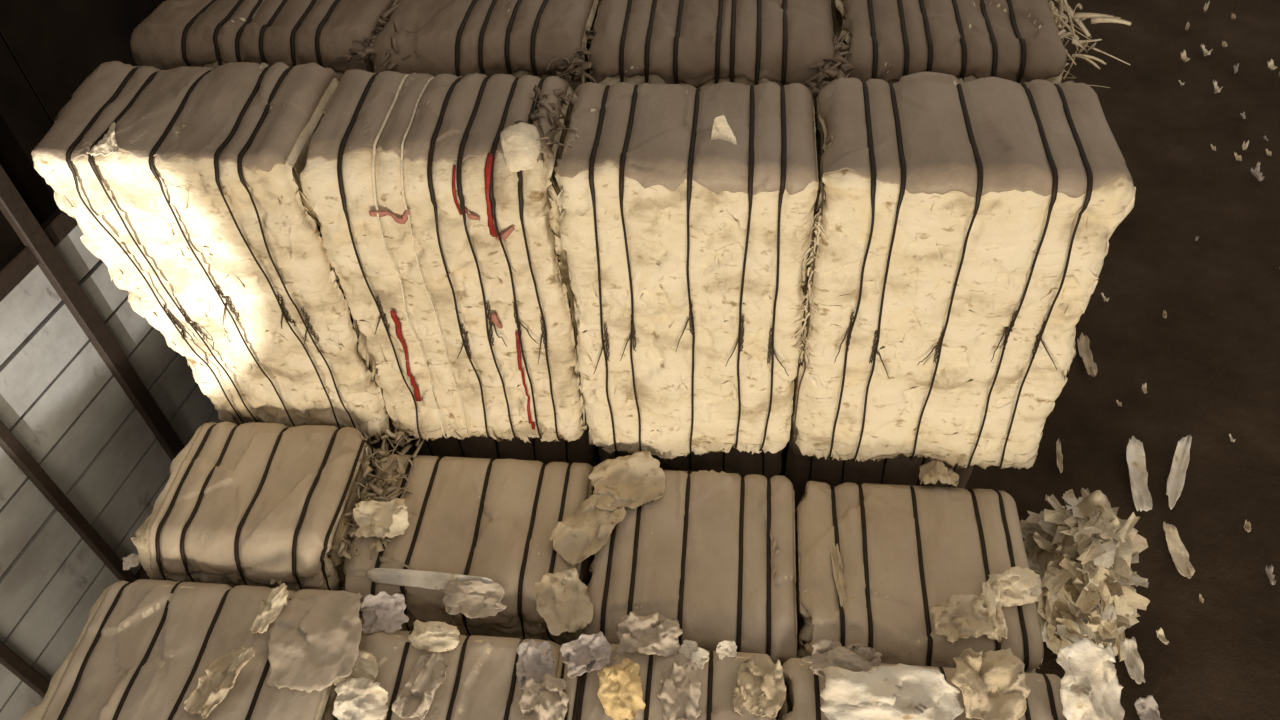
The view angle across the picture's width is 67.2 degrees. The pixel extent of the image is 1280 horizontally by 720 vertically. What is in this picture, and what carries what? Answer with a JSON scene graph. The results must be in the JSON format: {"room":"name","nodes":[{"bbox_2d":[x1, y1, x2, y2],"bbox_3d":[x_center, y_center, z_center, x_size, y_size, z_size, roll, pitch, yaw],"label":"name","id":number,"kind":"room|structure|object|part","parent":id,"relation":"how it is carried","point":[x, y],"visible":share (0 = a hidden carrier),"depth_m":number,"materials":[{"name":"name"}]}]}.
{"room":"waste site","nodes":[
{"label":"waste site","id":0,"kind":"room"},
{"bbox_2d":[0,0,223,719],"bbox_3d":[-2.507,-2.864,6.036,0.125,5.714,20.000,10,49,12],"label":"wall","id":1,"kind":"structure","parent":0,"point":[97,408],"depth_m":5.27,"materials":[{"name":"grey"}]},
{"bbox_3d":[-3.515,0.043,3.466,0.055,5.714,0.070,10,49,12],"label":"post","id":2,"kind":"part","parent":1,"relation":"part of","materials":[{"name":"wood"}]},
{"bbox_3d":[-3.321,-0.500,3.946,0.055,5.714,0.070,10,49,12],"label":"post","id":3,"kind":"part","parent":1,"relation":"part of","materials":[{"name":"wood"}]},
{"bbox_3d":[-3.121,-1.056,4.437,0.055,5.714,0.110,10,49,12],"label":"post","id":4,"kind":"part","parent":1,"relation":"part of","materials":[{"name":"wood"}]},
{"bbox_2d":[135,0,1279,719],"bbox_3d":[3.207,-0.425,7.366,23.000,0.026,29.000,2,48,5],"label":"floor","id":5,"kind":"structure","parent":0,"point":[1210,368],"depth_m":6.97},
{"bbox_2d":[20,579,364,719],"bbox_3d":[-2.097,1.873,4.721,1.440,1.334,1.170,2,48,5],"label":"bale","id":6,"kind":"object","parent":5,"relation":"on","point":[141,651],"visible":0.66,"depth_m":4.39,"materials":[{"name":"fabric"}]},
{"bbox_2d":[184,646,254,718],"bbox_3d":[-1.842,1.406,4.231,0.165,0.104,0.348,16,51,17],"label":"sheet","id":7,"kind":"object","parent":6,"relation":"on","point":[221,675],"visible":1,"depth_m":4.23,"materials":[{"name":"beige paper"}]},
{"bbox_2d":[249,583,288,633],"bbox_3d":[-1.713,1.154,4.465,0.110,0.080,0.260,12,50,14],"label":"sheet","id":8,"kind":"object","parent":6,"relation":"on","point":[272,604],"visible":1,"depth_m":4.46,"materials":[{"name":"paper"}]},
{"bbox_2d":[267,590,361,692],"bbox_3d":[-1.480,1.263,4.376,0.440,0.069,0.503,2,48,5],"label":"paper scrap","id":9,"kind":"object","parent":6,"relation":"on","point":[313,642],"visible":1,"depth_m":4.36,"materials":[{"name":"beige paper"}]},
{"bbox_2d":[131,421,374,591],"bbox_3d":[-1.984,1.074,5.384,1.056,1.406,0.893,2,48,5],"label":"bale","id":10,"kind":"object","parent":5,"relation":"on","point":[253,503],"visible":0.67,"depth_m":4.82,"materials":[{"name":"fabric"}]},
{"bbox_2d":[122,553,138,569],"bbox_3d":[-2.547,1.007,4.821,0.087,0.026,0.088,-13,48,-8],"label":"paper scrap","id":11,"kind":"object","parent":10,"relation":"on","point":[132,560],"visible":0.98,"depth_m":4.82,"materials":[{"name":"beige paper"}]},
{"bbox_2d":[362,418,418,454],"bbox_3d":[-1.732,0.074,6.472,0.926,1.106,1.744,2,48,5],"label":"bale","id":12,"kind":"object","parent":5,"relation":"on","point":[377,445],"visible":0.02,"depth_m":5.68,"materials":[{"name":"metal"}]},
{"bbox_2d":[31,61,389,436],"bbox_3d":[-2.007,-0.501,4.935,1.233,1.921,0.891,2,48,5],"label":"bale","id":13,"kind":"object","parent":12,"relation":"on","point":[201,212],"visible":0.93,"depth_m":4.35,"materials":[{"name":"fabric"}]},
{"bbox_2d":[86,122,118,155],"bbox_3d":[-2.233,-0.933,4.074,0.126,0.041,0.218,2,48,5],"label":"paper scrap","id":14,"kind":"object","parent":13,"relation":"on","point":[107,145],"visible":1,"depth_m":4.05,"materials":[{"name":"white paper"}]},
{"bbox_2d":[130,0,397,78],"bbox_3d":[-1.851,-1.300,5.656,1.313,1.939,1.159,2,48,5],"label":"bale","id":15,"kind":"object","parent":12,"relation":"on","point":[178,33],"visible":0.33,"depth_m":4.67,"materials":[{"name":"fabric"}]},
{"bbox_2d":[357,630,565,719],"bbox_3d":[-0.867,2.033,4.592,0.976,1.191,1.120,2,48,5],"label":"bale","id":16,"kind":"object","parent":5,"relation":"on","point":[481,682],"visible":0.59,"depth_m":4.40,"materials":[{"name":"fabric"}]},
{"bbox_2d":[334,650,378,684],"bbox_3d":[-1.316,1.407,4.377,0.277,0.107,0.160,8,49,10],"label":"sheet","id":17,"kind":"object","parent":16,"relation":"on","point":[365,666],"visible":0.33,"depth_m":4.37,"materials":[{"name":"paper"}]},
{"bbox_2d":[332,677,387,719],"bbox_3d":[-1.241,1.522,4.263,0.249,0.135,0.211,2,48,5],"label":"sheet","id":18,"kind":"object","parent":16,"relation":"on","point":[361,698],"visible":1,"depth_m":4.26,"materials":[{"name":"white paper"}]},
{"bbox_2d":[361,591,408,632],"bbox_3d":[-1.206,1.198,4.552,0.237,0.109,0.184,2,48,5],"label":"sheet","id":19,"kind":"object","parent":16,"relation":"on","point":[383,612],"visible":0.99,"depth_m":4.56,"materials":[{"name":"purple paper"}]},
{"bbox_2d":[392,652,449,719],"bbox_3d":[-0.971,1.450,4.297,0.173,0.116,0.315,13,50,15],"label":"sheet","id":20,"kind":"object","parent":16,"relation":"on","point":[415,699],"visible":1,"depth_m":4.29,"materials":[{"name":"beige paper"}]},
{"bbox_2d":[408,620,459,651],"bbox_3d":[-0.962,1.278,4.460,0.258,0.091,0.134,8,49,11],"label":"sheet","id":21,"kind":"object","parent":16,"relation":"on","point":[432,636],"visible":1,"depth_m":4.44,"materials":[{"name":"paper"}]},
{"bbox_2d":[516,639,554,689],"bbox_3d":[-0.478,1.378,4.340,0.184,0.099,0.231,2,48,5],"label":"sheet","id":22,"kind":"object","parent":16,"relation":"on","point":[535,660],"visible":0.91,"depth_m":4.36,"materials":[{"name":"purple paper"}]},
{"bbox_2d":[519,673,568,719],"bbox_3d":[-0.418,1.493,4.221,0.224,0.128,0.238,2,48,5],"label":"sheet","id":23,"kind":"object","parent":16,"relation":"on","point":[544,699],"visible":1,"depth_m":4.22,"materials":[{"name":"beige paper"}]},
{"bbox_2d":[343,454,594,645],"bbox_3d":[-0.857,1.199,5.348,1.196,1.198,0.933,2,48,5],"label":"bale","id":24,"kind":"object","parent":5,"relation":"on","point":[494,519],"depth_m":4.90,"materials":[{"name":"fabric"}]},
{"bbox_2d":[335,426,424,569],"bbox_3d":[-1.371,0.722,5.089,0.609,0.295,0.946,2,48,5],"label":"paper shreds","id":25,"kind":"object","parent":24,"relation":"on","point":[394,490],"visible":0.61,"depth_m":5.07,"materials":[{"name":"beige paper"}]},
{"bbox_2d":[353,498,409,538],"bbox_3d":[-1.309,0.795,4.869,0.300,0.097,0.222,2,48,5],"label":"sheet","id":26,"kind":"object","parent":24,"relation":"on","point":[389,519],"visible":1,"depth_m":4.87,"materials":[{"name":"paper"}]},
{"bbox_3d":[-1.020,1.076,4.701,0.658,0.060,0.068,4,48,7],"label":"paper strip","id":27,"kind":"part","parent":24,"relation":"part of","materials":[{"name":"grey paper"}]},
{"bbox_2d":[439,579,506,617],"bbox_3d":[-0.803,1.154,4.635,0.336,0.093,0.179,2,48,5],"label":"sheet","id":28,"kind":"object","parent":24,"relation":"on","point":[472,598],"visible":1,"depth_m":4.64,"materials":[{"name":"beige paper"}]},
{"bbox_2d":[533,568,593,635],"bbox_3d":[-0.366,1.151,4.582,0.263,0.141,0.282,-15,49,-10],"label":"sheet","id":29,"kind":"object","parent":24,"relation":"on","point":[563,601],"visible":1,"depth_m":4.58,"materials":[{"name":"beige paper"}]},
{"bbox_2d":[549,493,625,565],"bbox_3d":[-0.251,0.828,4.847,0.250,0.102,0.440,30,56,27],"label":"sheet","id":30,"kind":"object","parent":24,"relation":"on","point":[584,533],"visible":1,"depth_m":4.82,"materials":[{"name":"beige paper"}]},
{"bbox_2d":[414,424,599,466],"bbox_3d":[-0.722,0.108,6.380,1.076,1.107,1.742,2,48,5],"label":"bale","id":31,"kind":"object","parent":5,"relation":"on","point":[579,450],"visible":0.05,"depth_m":5.58,"materials":[{"name":"fabric"}]},
{"bbox_2d":[300,69,586,442],"bbox_3d":[-0.845,-0.459,4.847,1.091,1.910,0.864,2,48,5],"label":"bale","id":32,"kind":"object","parent":31,"relation":"on","point":[450,262],"visible":0.91,"depth_m":4.31,"materials":[{"name":"fabric"}]},
{"bbox_2d":[500,122,540,171],"bbox_3d":[-0.486,-0.875,3.971,0.168,0.143,0.174,-11,48,-6],"label":"paper wad","id":33,"kind":"object","parent":32,"relation":"on","point":[520,147],"visible":1,"depth_m":3.95,"materials":[{"name":"beige paper"}]},
{"bbox_2d":[514,85,578,166],"bbox_3d":[-0.403,-1.007,4.141,0.294,0.181,0.551,-5,48,-1],"label":"paper shreds","id":34,"kind":"object","parent":32,"relation":"on","point":[551,116],"visible":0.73,"depth_m":4.11,"materials":[{"name":"beige paper"}]},
{"bbox_2d":[373,0,601,90],"bbox_3d":[-0.685,-1.216,5.489,1.016,1.960,1.160,2,48,5],"label":"bale","id":35,"kind":"object","parent":31,"relation":"on","point":[517,38],"visible":0.28,"depth_m":4.51,"materials":[{"name":"fabric"}]},
{"bbox_2d":[338,2,423,70],"bbox_3d":[-1.173,-1.574,4.664,0.527,0.220,0.564,2,48,5],"label":"paper shreds","id":36,"kind":"object","parent":35,"relation":"on","point":[383,21],"visible":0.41,"depth_m":4.55,"materials":[{"name":"beige paper"}]},
{"bbox_2d":[546,26,596,83],"bbox_3d":[-0.295,-1.425,4.476,0.269,0.186,0.510,2,48,5],"label":"paper shreds","id":37,"kind":"object","parent":35,"relation":"attached to","point":[574,68],"visible":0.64,"depth_m":4.40,"materials":[{"name":"beige paper"}]},
{"bbox_2d":[563,644,775,719],"bbox_3d":[0.123,2.072,4.505,0.966,1.197,1.120,2,48,5],"label":"bale","id":38,"kind":"object","parent":5,"relation":"on","point":[718,677],"visible":0.51,"depth_m":4.30,"materials":[{"name":"fabric"}]},
{"bbox_2d":[560,631,611,677],"bbox_3d":[-0.242,1.335,4.370,0.234,0.123,0.190,2,48,5],"label":"sheet","id":39,"kind":"object","parent":38,"relation":"on","point":[588,653],"visible":1,"depth_m":4.36,"materials":[{"name":"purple paper"}]},
{"bbox_2d":[597,658,645,719],"bbox_3d":[-0.072,1.454,4.233,0.222,0.145,0.236,-22,50,-16],"label":"paper scrap","id":40,"kind":"object","parent":38,"relation":"on","point":[620,693],"visible":1,"depth_m":4.22,"materials":[{"name":"yellow paper"}]},
{"bbox_2d":[616,612,682,656],"bbox_3d":[0.043,1.248,4.402,0.309,0.116,0.202,2,48,5],"label":"sheet","id":41,"kind":"object","parent":38,"relation":"on","point":[654,633],"visible":1,"depth_m":4.38,"materials":[{"name":"beige paper"}]},
{"bbox_2d":[657,662,700,719],"bbox_3d":[0.174,1.463,4.240,0.201,0.086,0.258,2,48,5],"label":"sheet","id":42,"kind":"object","parent":38,"relation":"on","point":[675,706],"visible":1,"depth_m":4.23,"materials":[{"name":"beige paper"}]},
{"bbox_2d":[679,640,708,668],"bbox_3d":[0.240,1.338,4.363,0.146,0.076,0.097,30,56,27],"label":"paper scrap","id":43,"kind":"object","parent":38,"relation":"on","point":[690,650],"visible":0.92,"depth_m":4.35,"materials":[{"name":"white paper"}]},
{"bbox_2d":[716,640,736,659],"bbox_3d":[0.394,1.319,4.376,0.098,0.070,0.086,2,48,5],"label":"paper scrap","id":44,"kind":"object","parent":38,"relation":"on","point":[725,647],"visible":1,"depth_m":4.37,"materials":[{"name":"beige paper"}]},
{"bbox_2d":[732,683,764,715],"bbox_3d":[0.475,1.484,4.212,0.142,0.045,0.150,2,48,5],"label":"paper scrap","id":45,"kind":"object","parent":38,"relation":"on","point":[751,703],"visible":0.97,"depth_m":4.20,"materials":[{"name":"beige paper"}]},
{"bbox_2d":[737,655,785,717],"bbox_3d":[0.536,1.433,4.242,0.218,0.098,0.274,2,48,5],"label":"sheet","id":46,"kind":"object","parent":38,"relation":"on","point":[768,677],"visible":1,"depth_m":4.24,"materials":[{"name":"beige paper"}]},
{"bbox_2d":[580,470,797,718],"bbox_3d":[0.281,1.292,5.223,1.051,1.162,1.040,2,48,5],"label":"bale","id":47,"kind":"object","parent":5,"relation":"on","point":[715,555],"visible":0.62,"depth_m":4.77,"materials":[{"name":"fabric"}]},
{"bbox_2d":[588,451,664,510],"bbox_3d":[-0.062,0.635,5.012,0.406,0.130,0.299,-14,49,-9],"label":"sheet","id":48,"kind":"object","parent":47,"relation":"on","point":[636,479],"visible":1,"depth_m":5.05,"materials":[{"name":"beige paper"}]},
{"bbox_2d":[598,446,783,477],"bbox_3d":[0.367,0.149,6.278,1.066,1.108,1.746,2,48,5],"label":"bale","id":49,"kind":"object","parent":5,"relation":"on","point":[767,464],"visible":0.05,"depth_m":5.49,"materials":[{"name":"fabric"}]},
{"bbox_2d":[554,81,818,457],"bbox_3d":[0.244,-0.378,4.727,1.076,1.941,0.831,2,48,5],"label":"bale","id":50,"kind":"object","parent":49,"relation":"on","point":[685,248],"visible":0.99,"depth_m":4.17,"materials":[{"name":"fabric"}]},
{"bbox_2d":[602,447,676,458],"bbox_3d":[0.010,0.475,5.211,0.461,0.075,0.099,2,48,5],"label":"sheet","id":51,"kind":"object","parent":50,"relation":"on","point":[667,454],"visible":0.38,"depth_m":5.18,"materials":[{"name":"beige paper"}]},
{"bbox_2d":[711,114,736,144],"bbox_3d":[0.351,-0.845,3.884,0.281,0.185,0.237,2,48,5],"label":"paper scrap","id":52,"kind":"object","parent":50,"relation":"on","point":[721,129],"visible":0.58,"depth_m":3.89,"materials":[{"name":"white paper"}]},
{"bbox_2d":[588,0,836,102],"bbox_3d":[0.406,-1.143,5.366,1.136,1.972,1.158,2,48,5],"label":"bale","id":53,"kind":"object","parent":49,"relation":"on","point":[696,43],"visible":0.3,"depth_m":4.40,"materials":[{"name":"fabric"}]},
{"bbox_2d":[780,417,973,508],"bbox_3d":[1.442,0.190,6.180,1.046,1.105,1.747,2,48,5],"label":"bale","id":54,"kind":"object","parent":5,"relation":"on","point":[799,469],"visible":0.15,"depth_m":5.43,"materials":[{"name":"fabric"}]},
{"bbox_2d":[791,72,1135,469],"bbox_3d":[1.447,-0.352,4.628,1.327,1.948,0.868,2,48,5],"label":"bale","id":55,"kind":"object","parent":54,"relation":"on","point":[969,226],"visible":0.97,"depth_m":4.07,"materials":[{"name":"fabric"}]},
{"bbox_2d":[791,209,827,365],"bbox_3d":[0.737,-0.304,4.201,0.124,0.889,0.147,2,48,5],"label":"paper shreds","id":56,"kind":"object","parent":55,"relation":"attached to","point":[819,229],"visible":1,"depth_m":4.17,"materials":[{"name":"beige paper"}]},
{"bbox_2d":[802,31,856,97],"bbox_3d":[0.849,-1.340,4.356,0.297,0.165,0.501,18,51,18],"label":"paper shreds","id":57,"kind":"object","parent":55,"relation":"on","point":[830,72],"visible":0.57,"depth_m":4.27,"materials":[{"name":"beige paper"}]},
{"bbox_2d":[830,0,1131,87],"bbox_3d":[1.657,-1.131,5.273,1.323,1.964,1.157,2,48,5],"label":"bale","id":58,"kind":"object","parent":54,"relation":"on","point":[1018,41],"visible":0.38,"depth_m":4.37,"materials":[{"name":"fabric"}]},
{"bbox_2d":[795,481,1043,672],"bbox_3d":[1.413,1.350,5.128,1.196,1.125,1.025,2,48,5],"label":"bale","id":59,"kind":"object","parent":5,"relation":"on","point":[904,550],"depth_m":4.73,"materials":[{"name":"beige fabric"},{"name":"dark steel"}]},
{"bbox_3d":[0.969,1.038,4.705,0.053,0.027,0.400,-3,48,1],"label":"paper strip","id":60,"kind":"part","parent":59,"relation":"part of","materials":[{"name":"beige paper"}]},
{"bbox_2d":[919,460,958,485],"bbox_3d":[1.566,0.599,5.018,0.205,0.117,0.168,2,48,5],"label":"sheet","id":61,"kind":"object","parent":59,"relation":"on","point":[933,471],"visible":1,"depth_m":5.00,"materials":[{"name":"beige paper"}]},
{"bbox_2d":[929,594,993,642],"bbox_3d":[1.492,1.206,4.476,0.289,0.091,0.225,2,48,5],"label":"sheet","id":62,"kind":"object","parent":59,"relation":"on","point":[961,615],"visible":1,"depth_m":4.48,"materials":[{"name":"beige paper"}]},
{"bbox_2d":[980,582,1007,642],"bbox_3d":[1.647,1.173,4.484,0.116,0.132,0.251,2,48,5],"label":"sheet","id":63,"kind":"object","parent":59,"relation":"on","point":[990,596],"visible":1,"depth_m":4.49,"materials":[{"name":"paper"}]},
{"bbox_2d":[985,566,1042,606],"bbox_3d":[1.782,1.069,4.549,0.276,0.121,0.168,-11,48,-7],"label":"sheet","id":64,"kind":"object","parent":59,"relation":"on","point":[1019,586],"visible":0.91,"depth_m":4.54,"materials":[{"name":"paper"}]},
{"bbox_2d":[776,658,1066,719],"bbox_3d":[1.306,2.122,4.403,1.384,1.178,1.120,2,48,5],"label":"bale","id":65,"kind":"object","parent":5,"relation":"on","point":[803,700],"visible":0.34,"depth_m":4.26,"materials":[{"name":"fabric"}]},
{"bbox_2d":[802,639,881,678],"bbox_3d":[0.900,1.337,4.271,0.362,0.117,0.177,2,48,5],"label":"sheet","id":66,"kind":"object","parent":65,"relation":"on","point":[826,653],"visible":0.73,"depth_m":4.26,"materials":[{"name":"beige paper"}]},
{"bbox_2d":[820,663,964,719],"bbox_3d":[1.081,1.477,4.078,0.625,0.214,0.332,2,48,5],"label":"crumpled paper","id":67,"kind":"object","parent":65,"relation":"on","point":[900,691],"visible":1,"depth_m":4.09,"materials":[{"name":"white paper"}]},
{"bbox_2d":[950,648,1030,719],"bbox_3d":[1.499,1.397,4.159,0.334,0.151,0.326,2,48,5],"label":"crumpled paper","id":68,"kind":"object","parent":65,"relation":"on","point":[992,684],"visible":1,"depth_m":4.14,"materials":[{"name":"beige paper"}]},
{"bbox_2d":[1056,637,1124,719],"bbox_3d":[1.946,1.420,4.132,0.303,0.243,0.394,2,48,5],"label":"sheet","id":69,"kind":"object","parent":65,"relation":"on","point":[1090,689],"visible":1,"depth_m":4.15,"materials":[{"name":"white paper"}]},
{"bbox_2d":[1056,439,1062,472],"bbox_3d":[2.757,0.643,6.330,0.038,0.071,0.290,8,49,10],"label":"paper strip","id":70,"kind":"object","parent":5,"relation":"on","point":[1058,445],"visible":1,"depth_m":6.35,"materials":[{"name":"beige paper"}]},
{"bbox_2d":[1020,488,1149,661],"bbox_3d":[2.521,1.128,5.446,0.738,0.798,1.092,17,51,18],"label":"heap","id":71,"kind":"object","parent":5,"relation":"on","point":[1082,553],"visible":0.93,"depth_m":5.31,"materials":[{"name":"beige paper"}]},
{"bbox_2d":[1077,333,1097,376],"bbox_3d":[3.206,-0.022,6.904,0.089,0.073,0.437,2,48,5],"label":"paper strip","id":72,"kind":"object","parent":5,"relation":"on","point":[1084,350],"visible":1,"depth_m":6.93,"materials":[{"name":"beige paper"}]},
{"bbox_2d":[1101,292,1108,301],"bbox_3d":[3.531,-0.476,7.320,0.025,0.055,0.087,-12,48,-8],"label":"paper fleck","id":73,"kind":"object","parent":5,"relation":"on","point":[1102,293],"visible":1,"depth_m":7.32,"materials":[{"name":"beige paper"}]},
{"bbox_2d":[1123,637,1144,683],"bbox_3d":[2.761,1.690,5.393,0.089,0.062,0.280,2,48,5],"label":"paper strip","id":74,"kind":"object","parent":5,"relation":"on","point":[1134,664],"visible":0.88,"depth_m":5.40,"materials":[{"name":"white paper"}]},
{"bbox_2d":[1126,436,1152,511],"bbox_3d":[3.211,0.736,6.206,0.121,0.093,0.612,7,49,10],"label":"paper strip","id":75,"kind":"object","parent":5,"relation":"on","point":[1135,454],"visible":1,"depth_m":6.22,"materials":[{"name":"beige paper"}]},
{"bbox_2d":[1142,382,1146,393],"bbox_3d":[3.513,0.204,6.702,0.027,0.061,0.085,5,48,8],"label":"paper fleck","id":76,"kind":"object","parent":5,"relation":"on","point":[1144,386],"visible":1,"depth_m":6.71,"materials":[{"name":"beige paper"}]},
{"bbox_2d":[1135,695,1161,719],"bbox_3d":[2.748,1.896,5.196,0.106,0.087,0.166,-9,48,-4],"label":"paper strip","id":77,"kind":"object","parent":5,"relation":"on","point":[1147,708],"visible":1,"depth_m":5.22,"materials":[{"name":"white paper"}]},
{"bbox_2d":[1156,628,1168,644],"bbox_3d":[2.976,1.581,5.483,0.036,0.069,0.096,-13,48,-8],"label":"paper fleck","id":78,"kind":"object","parent":5,"relation":"on","point":[1160,634],"visible":1,"depth_m":5.49,"materials":[{"name":"beige paper"}]},
{"bbox_2d":[1166,435,1191,508],"bbox_3d":[3.476,0.726,6.216,0.099,0.068,0.649,22,53,21],"label":"paper strip","id":79,"kind":"object","parent":5,"relation":"on","point":[1176,478],"visible":1,"depth_m":6.24,"materials":[{"name":"beige paper"}]},
{"bbox_2d":[1163,522,1194,578],"bbox_3d":[3.263,1.158,5.842,0.106,0.066,0.394,2,48,5],"label":"paper strip","id":80,"kind":"object","parent":5,"relation":"on","point":[1180,556],"visible":1,"depth_m":5.86,"materials":[{"name":"beige paper"}]},
{"bbox_2d":[1180,50,1189,62],"bbox_3d":[5.342,-2.966,9.433,0.042,0.100,0.139,-8,48,-3],"label":"paper fleck","id":81,"kind":"object","parent":5,"relation":"on","point":[1184,58],"visible":1,"depth_m":9.45,"materials":[{"name":"white paper"}]},
{"bbox_2d":[1199,594,1203,602],"bbox_3d":[3.295,1.400,5.654,0.018,0.032,0.056,2,48,5],"label":"paper fleck","id":82,"kind":"object","parent":5,"relation":"on","point":[1201,599],"visible":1,"depth_m":5.66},
{"bbox_2d":[1200,43,1212,55],"bbox_3d":[5.579,-3.055,9.502,0.048,0.098,0.155,-7,48,-3],"label":"paper fleck","id":83,"kind":"object","parent":5,"relation":"on","point":[1205,52],"visible":1,"depth_m":9.51,"materials":[{"name":"white paper"}]},
{"bbox_2d":[1213,79,1222,93],"bbox_3d":[5.429,-2.569,9.069,0.047,0.100,0.159,3,48,6],"label":"paper fleck","id":84,"kind":"object","parent":5,"relation":"on","point":[1216,88],"visible":1,"depth_m":9.08,"materials":[{"name":"white paper"}]},
{"bbox_2d":[1233,63,1238,73],"bbox_3d":[5.751,-2.814,9.294,0.038,0.068,0.142,15,51,16],"label":"paper fleck","id":85,"kind":"object","parent":5,"relation":"on","point":[1235,68],"visible":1,"depth_m":9.29,"materials":[{"name":"grey paper"}]},
{"bbox_2d":[1234,151,1241,160],"bbox_3d":[5.205,-1.770,8.390,0.036,0.058,0.102,-9,48,-5],"label":"paper fleck","id":86,"kind":"object","parent":5,"relation":"on","point":[1236,157],"visible":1,"depth_m":8.39,"materials":[{"name":"beige paper"}]},
{"bbox_2d":[1242,140,1248,150],"bbox_3d":[5.321,-1.880,8.468,0.044,0.077,0.107,25,54,23],"label":"paper fleck","id":87,"kind":"object","parent":5,"relation":"on","point":[1245,145],"visible":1,"depth_m":8.47,"materials":[{"name":"beige paper"}]},
{"bbox_2d":[1244,520,1251,531],"bbox_3d":[3.749,1.033,5.947,0.031,0.050,0.085,10,49,12],"label":"paper fleck","id":88,"kind":"object","parent":5,"relation":"on","point":[1247,526],"visible":1,"depth_m":5.95,"materials":[{"name":"beige paper"}]},
{"bbox_2d":[1251,165,1263,180],"bbox_3d":[5.260,-1.589,8.205,0.062,0.084,0.174,-5,48,-1],"label":"paper fleck","id":89,"kind":"object","parent":5,"relation":"on","point":[1256,172],"visible":1,"depth_m":8.21,"materials":[{"name":"grey paper"}]},
{"bbox_2d":[1265,565,1275,584],"bbox_3d":[3.744,1.276,5.717,0.033,0.063,0.131,3,48,6],"label":"paper fleck","id":90,"kind":"object","parent":5,"relation":"on","point":[1269,571],"visible":1,"depth_m":5.72,"materials":[{"name":"grey paper"}]},
{"bbox_2d":[1267,59,1276,70],"bbox_3d":[6.095,-2.835,9.279,0.047,0.088,0.122,-8,48,-4],"label":"paper fleck","id":91,"kind":"object","parent":5,"relation":"on","point":[1271,66],"visible":1,"depth_m":9.29,"materials":[{"name":"white paper"}]}
]}

